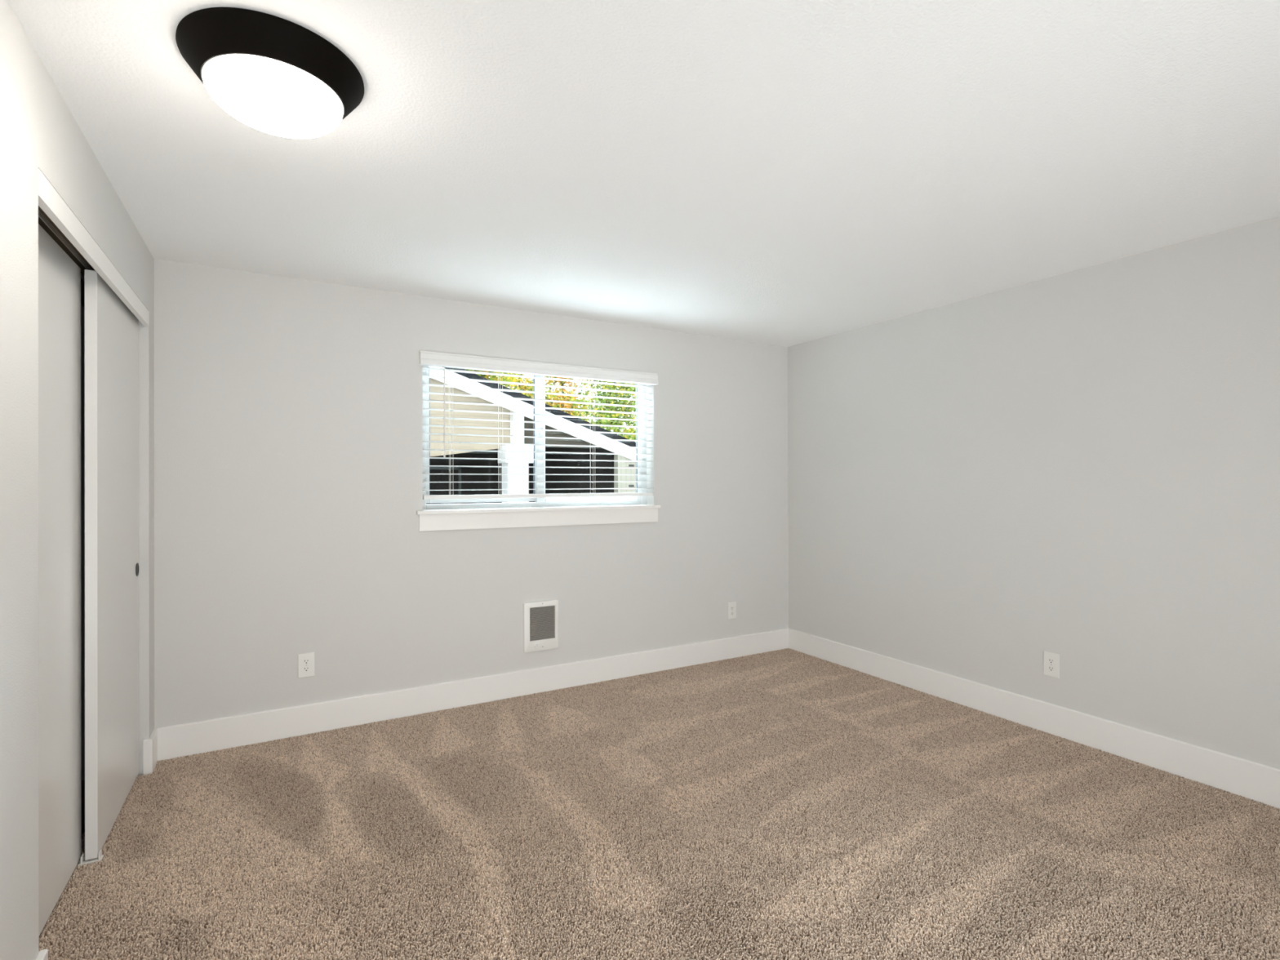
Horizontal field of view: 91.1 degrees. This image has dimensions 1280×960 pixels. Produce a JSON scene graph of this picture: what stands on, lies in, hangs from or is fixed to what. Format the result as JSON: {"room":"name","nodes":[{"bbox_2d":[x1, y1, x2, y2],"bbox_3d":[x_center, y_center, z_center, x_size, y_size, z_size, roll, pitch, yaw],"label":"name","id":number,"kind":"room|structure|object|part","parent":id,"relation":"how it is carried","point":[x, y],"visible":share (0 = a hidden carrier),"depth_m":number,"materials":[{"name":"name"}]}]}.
{"room":"empty bedroom","nodes":[
{"label":"empty bedroom","id":0,"kind":"room"},
{"bbox_2d":[0,0,154,959],"bbox_3d":[-1.080,0.191,0.682,0.130,2.552,5.400,0,0,-30],"label":"wall","id":1,"kind":"structure","parent":0,"point":[38,130],"depth_m":1.53,"materials":[{"name":"white paint"}]},
{"bbox_2d":[35,949,48,959],"bbox_3d":[-0.609,1.282,-0.014,0.034,0.167,3.729,0,0,-30],"label":"baseboard","id":2,"kind":"structure","parent":1,"relation":"attached to","point":[42,954],"depth_m":1.59,"materials":[{"name":"white paint"}]},
{"bbox_2d":[38,205,94,306],"bbox_3d":[-2.018,-0.781,2.207,0.200,0.027,1.543,0,0,-30],"label":"trim","id":3,"kind":"structure","parent":1,"relation":"attached to","point":[44,226],"depth_m":2.13,"materials":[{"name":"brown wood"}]},
{"bbox_2d":[38,208,138,319],"bbox_3d":[-1.978,-0.759,2.230,0.107,0.063,1.543,0,0,-30],"label":"track","id":4,"kind":"object","parent":1,"relation":"attached to","point":[41,215],"visible":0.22,"depth_m":2.05,"materials":[{"name":"metal"}]},
{"bbox_2d":[38,223,81,936],"bbox_3d":[-1.824,0.295,1.898,0.035,2.116,0.814,0,0,-30],"label":"door","id":5,"kind":"structure","parent":4,"relation":"hanging from","point":[60,740],"depth_m":2.03,"materials":[{"name":"paint"}]},
{"bbox_2d":[84,269,138,860],"bbox_3d":[-2.150,0.303,2.575,0.038,2.106,0.759,0,0,-30],"label":"door","id":6,"kind":"structure","parent":4,"relation":"hanging from","point":[111,328],"depth_m":2.43,"materials":[{"name":"paint"}]},
{"bbox_3d":[-2.304,0.410,2.878,0.003,0.061,0.061,0,0,-30],"label":"finger pull","id":7,"kind":"part","parent":6,"relation":"part of","materials":[{"name":"black metal"}]},
{"bbox_2d":[38,168,149,326],"bbox_3d":[-1.921,-0.756,2.262,0.020,0.068,1.543,0,0,-30],"label":"trim","id":8,"kind":"structure","parent":1,"relation":"attached to","point":[51,203],"depth_m":1.99,"materials":[{"name":"white paint"}]},
{"bbox_2d":[142,728,157,775],"bbox_3d":[-2.323,1.291,2.980,0.034,0.167,0.142,0,0,-30],"label":"baseboard","id":9,"kind":"structure","parent":1,"relation":"attached to","point":[149,745],"depth_m":2.92,"materials":[{"name":"white paint"}]},
{"bbox_2d":[80,304,84,780],"bbox_3d":[-1.406,0.142,0.496,0.620,2.452,5.400,0,0,-30],"label":"wall","id":10,"kind":"structure","parent":0,"point":[82,328],"depth_m":2.88,"materials":[{"name":"grey paint"}]},
{"bbox_2d":[154,258,788,728],"bbox_3d":[-0.891,0.197,4.017,5.013,2.552,0.200,0,0,-30],"label":"wall","id":11,"kind":"structure","parent":0,"point":[288,411],"depth_m":3.57,"materials":[{"name":"white paint"}]},
{"bbox_2d":[297,652,314,678],"bbox_3d":[-1.794,0.995,3.377,0.079,0.128,0.009,0,0,-30],"label":"wall outlet","id":12,"kind":"object","parent":11,"relation":"attached to","point":[305,660],"visible":1,"depth_m":3.37,"materials":[{"name":"white plastic"}]},
{"bbox_2d":[302,658,310,664],"bbox_3d":[-1.793,0.975,3.374,0.034,0.027,0.002,0,0,-30],"label":"receptacle","id":13,"kind":"object","parent":12,"relation":"attached to","point":[305,661],"depth_m":3.37,"materials":[{"name":"white plastic"}]},
{"bbox_2d":[302,666,310,671],"bbox_3d":[-1.793,1.016,3.374,0.034,0.027,0.002,0,0,-30],"label":"receptacle","id":14,"kind":"object","parent":12,"relation":"attached to","point":[305,668],"depth_m":3.37,"materials":[{"name":"white plastic"}]},
{"bbox_2d":[154,628,788,761],"bbox_3d":[-0.575,1.289,4.071,4.113,0.167,0.014,0,0,-30],"label":"baseboard","id":15,"kind":"structure","parent":11,"relation":"attached to","point":[179,740],"depth_m":3.70,"materials":[{"name":"white paint"}]},
{"bbox_2d":[422,365,646,510],"bbox_3d":[-0.655,-0.284,4.196,1.584,0.926,0.077,0,0,-30],"label":"window","id":16,"kind":"structure","parent":11,"relation":"in","point":[611,500],"depth_m":4.16,"materials":[{"name":"white plastic"}]},
{"bbox_3d":[-0.985,-0.291,4.027,0.772,0.867,0.028,0,0,-30],"label":"sash","id":17,"kind":"part","parent":16,"relation":"part of","materials":[{"name":"white plastic"}]},
{"bbox_2d":[418,350,658,499],"bbox_3d":[-0.594,-0.319,4.076,1.610,0.866,0.110,0,0,-30],"label":"window blind","id":18,"kind":"object","parent":16,"relation":"attached to","point":[425,357],"visible":0.96,"depth_m":4.03,"materials":[{"name":"white plastic"}]},
{"bbox_3d":[-1.148,-0.284,3.791,0.004,0.770,0.055,0,0,-26],"label":"ladder cord","id":19,"kind":"part","parent":18,"relation":"part of","materials":[{"name":"white fabric"}]},
{"bbox_3d":[-0.883,-0.284,3.942,0.004,0.770,0.055,0,0,-26],"label":"ladder cord","id":20,"kind":"part","parent":18,"relation":"part of","materials":[{"name":"white fabric"}]},
{"bbox_3d":[-0.859,-0.289,3.924,0.002,0.760,0.002,0,0,-30],"label":"lift cord","id":21,"kind":"part","parent":18,"relation":"part of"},
{"bbox_3d":[-0.601,0.102,4.103,1.574,0.024,0.050,0,0,-30],"label":"rail","id":22,"kind":"part","parent":18,"relation":"part of","materials":[{"name":"white plastic"}]},
{"bbox_3d":[-0.328,-0.285,4.260,0.004,0.770,0.055,0,0,-26],"label":"ladder cord","id":23,"kind":"part","parent":18,"relation":"part of","materials":[{"name":"white fabric"}]},
{"bbox_3d":[-0.344,-0.287,4.357,0.796,0.876,0.028,0,0,-30],"label":"sash","id":24,"kind":"part","parent":16,"relation":"part of","materials":[{"name":"white plastic"}]},
{"bbox_2d":[418,508,657,531],"bbox_3d":[-0.582,0.249,4.069,1.629,0.097,0.016,0,0,-30],"label":"trim","id":25,"kind":"structure","parent":11,"relation":"attached to","point":[541,518],"depth_m":4.00,"materials":[{"name":"white paint"}]},
{"bbox_2d":[416,504,660,515],"bbox_3d":[-0.605,0.190,4.106,1.654,0.022,0.139,0,0,-30],"label":"window sill","id":26,"kind":"structure","parent":11,"relation":"attached to","point":[631,506],"depth_m":3.99,"materials":[{"name":"white paint"}]},
{"bbox_2d":[523,599,558,653],"bbox_3d":[-0.631,0.936,4.026,0.236,0.316,0.038,0,0,-30],"label":"wall heater","id":27,"kind":"object","parent":11,"relation":"attached to","point":[540,618],"visible":1,"depth_m":4.03,"materials":[{"name":"white metal"}]},
{"bbox_3d":[-0.658,1.057,3.998,0.032,0.032,0.016,0,0,-30],"label":"thermostat knob","id":28,"kind":"part","parent":27,"relation":"part of","materials":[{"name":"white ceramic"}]},
{"bbox_2d":[529,605,555,640],"bbox_3d":[-0.627,0.919,4.032,0.172,0.209,0.008,0,0,-30],"label":"grille","id":29,"kind":"object","parent":27,"relation":"attached to","point":[542,618],"depth_m":4.03,"materials":[{"name":"metal"}]},
{"bbox_2d":[727,601,736,619],"bbox_3d":[0.705,1.001,4.808,0.079,0.128,0.009,0,0,-30],"label":"wall outlet","id":30,"kind":"object","parent":11,"relation":"attached to","point":[731,606],"visible":1,"depth_m":4.80,"materials":[{"name":"white plastic"}]},
{"bbox_2d":[7,0,1279,346],"bbox_3d":[0.485,-1.147,1.611,5.013,0.120,5.750,0,0,-30],"label":"ceiling","id":31,"kind":"structure","parent":0,"point":[787,173],"depth_m":2.05,"materials":[{"name":"white paint"}]},
{"bbox_2d":[175,7,364,138],"bbox_3d":[-0.955,-1.011,1.647,0.424,0.144,0.424,0,0,-30],"label":"ceiling light","id":32,"kind":"object","parent":31,"relation":"attached to","point":[274,75],"visible":1,"depth_m":1.54,"materials":[{"name":"black paint"}]},
{"bbox_3d":[-0.955,-0.976,1.647,0.320,0.074,0.320,0,0,-30],"label":"lamp shade","id":33,"kind":"part","parent":32,"relation":"part of","materials":[{"name":"white glass"}]},
{"bbox_2d":[39,693,1278,959],"bbox_3d":[0.541,1.415,1.520,5.013,0.100,5.550,0,0,-30],"label":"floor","id":34,"kind":"structure","parent":0,"point":[83,780],"depth_m":2.05,"materials":[{"name":"brown carpet"}]},
{"bbox_2d":[38,648,1279,959],"bbox_3d":[0.247,1.361,2.495,4.238,0.014,3.550,0,0,-30],"label":"carpet","id":35,"kind":"object","parent":34,"relation":"on","point":[869,711],"visible":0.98,"depth_m":2.38,"materials":[{"name":"beige carpet"}]},
{"bbox_2d":[77,848,103,867],"bbox_3d":[-1.966,1.355,2.248,0.066,0.036,0.036,0,0,-30],"label":"floor guide","id":36,"kind":"object","parent":35,"relation":"on","point":[100,857],"visible":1,"depth_m":2.24,"materials":[{"name":"white plastic"}]},
{"bbox_3d":[-1.966,1.367,2.248,0.066,0.012,0.036,0,0,-30],"label":"plate","id":37,"kind":"part","parent":36,"relation":"part of","materials":[{"name":"white plastic"}]},
{"bbox_2d":[787,215,1279,768],"bbox_3d":[2.648,0.186,2.731,0.150,2.552,5.550,0,0,-30],"label":"wall","id":38,"kind":"structure","parent":0,"point":[1082,466],"depth_m":3.26,"materials":[{"name":"white paint"}]},
{"bbox_2d":[788,628,1279,808],"bbox_3d":[2.546,1.279,2.747,0.014,0.167,5.386,0,0,-30],"label":"baseboard","id":39,"kind":"structure","parent":38,"relation":"attached to","point":[1258,782],"depth_m":3.26,"materials":[{"name":"white paint"}]},
{"bbox_2d":[1043,651,1059,678],"bbox_3d":[2.199,0.987,3.356,0.009,0.128,0.079,0,0,-30],"label":"wall outlet","id":40,"kind":"object","parent":38,"relation":"attached to","point":[1051,660],"visible":1,"depth_m":3.35,"materials":[{"name":"white plastic"}]},
{"bbox_2d":[1047,657,1054,663],"bbox_3d":[2.197,0.967,3.355,0.002,0.027,0.034,0,0,-30],"label":"receptacle","id":41,"kind":"object","parent":40,"relation":"attached to","point":[1050,660],"depth_m":3.35,"materials":[{"name":"white plastic"}]},
{"bbox_2d":[1048,665,1054,671],"bbox_3d":[2.197,1.008,3.355,0.002,0.027,0.034,0,0,-30],"label":"receptacle","id":42,"kind":"object","parent":40,"relation":"attached to","point":[1051,668],"depth_m":3.35,"materials":[{"name":"white plastic"}]},
{"label":"outside","id":43,"kind":"structure","parent":0,"visible":0},
{"bbox_3d":[-15.466,2.457,36.002,90.000,0.200,69.790,0,0,-30],"label":"ground","id":44,"kind":"structure","parent":43,"visible":0},
{"bbox_2d":[464,368,520,390],"bbox_3d":[-4.439,-1.304,17.757,3.753,7.202,2.810,0,0,-30],"label":"tree","id":45,"kind":"object","parent":44,"relation":"on","point":[486,376],"visible":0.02,"depth_m":17.92,"materials":[{"name":"yellow plant"}]},
{"bbox_2d":[497,373,551,397],"bbox_3d":[-5.378,-2.324,28.027,3.579,9.285,3.701,0,0,-30],"label":"tree","id":46,"kind":"object","parent":44,"relation":"on","point":[519,379],"visible":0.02,"depth_m":27.68,"materials":[{"name":"yellow plant"}]},
{"bbox_2d":[423,366,635,510],"bbox_3d":[-6.566,-0.165,10.996,14.900,4.946,6.050,0,0,-30],"label":"neighbor house","id":47,"kind":"structure","parent":44,"relation":"on","point":[433,477],"depth_m":10.81,"materials":[{"name":"grey"}]},
{"bbox_3d":[-2.056,0.996,10.342,0.348,2.560,0.340,0,0,-30],"label":"porch post","id":48,"kind":"part","parent":47,"relation":"part of","materials":[{"name":"white wood"}]},
{"bbox_3d":[-2.026,-0.870,10.343,0.181,0.631,0.180,0,0,-30],"label":"gable post","id":49,"kind":"part","parent":47,"relation":"part of","materials":[{"name":"white wood"}]},
{"bbox_2d":[520,376,591,422],"bbox_3d":[-2.986,-1.744,24.053,2.928,8.099,2.873,0,0,-30],"label":"tree","id":50,"kind":"object","parent":44,"relation":"on","point":[548,397],"visible":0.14,"depth_m":23.85,"materials":[{"name":"yellow plant"}]},
{"bbox_2d":[557,379,635,439],"bbox_3d":[-0.809,-1.246,20.500,3.308,7.079,3.247,0,0,-30],"label":"tree","id":51,"kind":"object","parent":44,"relation":"on","point":[606,415],"visible":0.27,"depth_m":19.90,"materials":[{"name":"green plant"}]},
{"bbox_2d":[622,383,635,442],"bbox_3d":[0.395,-1.438,27.307,2.882,7.482,3.065,0,0,-30],"label":"tree","id":52,"kind":"object","parent":44,"relation":"on","point":[633,384],"visible":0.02,"depth_m":27.11,"materials":[{"name":"green plant"}]}
]}

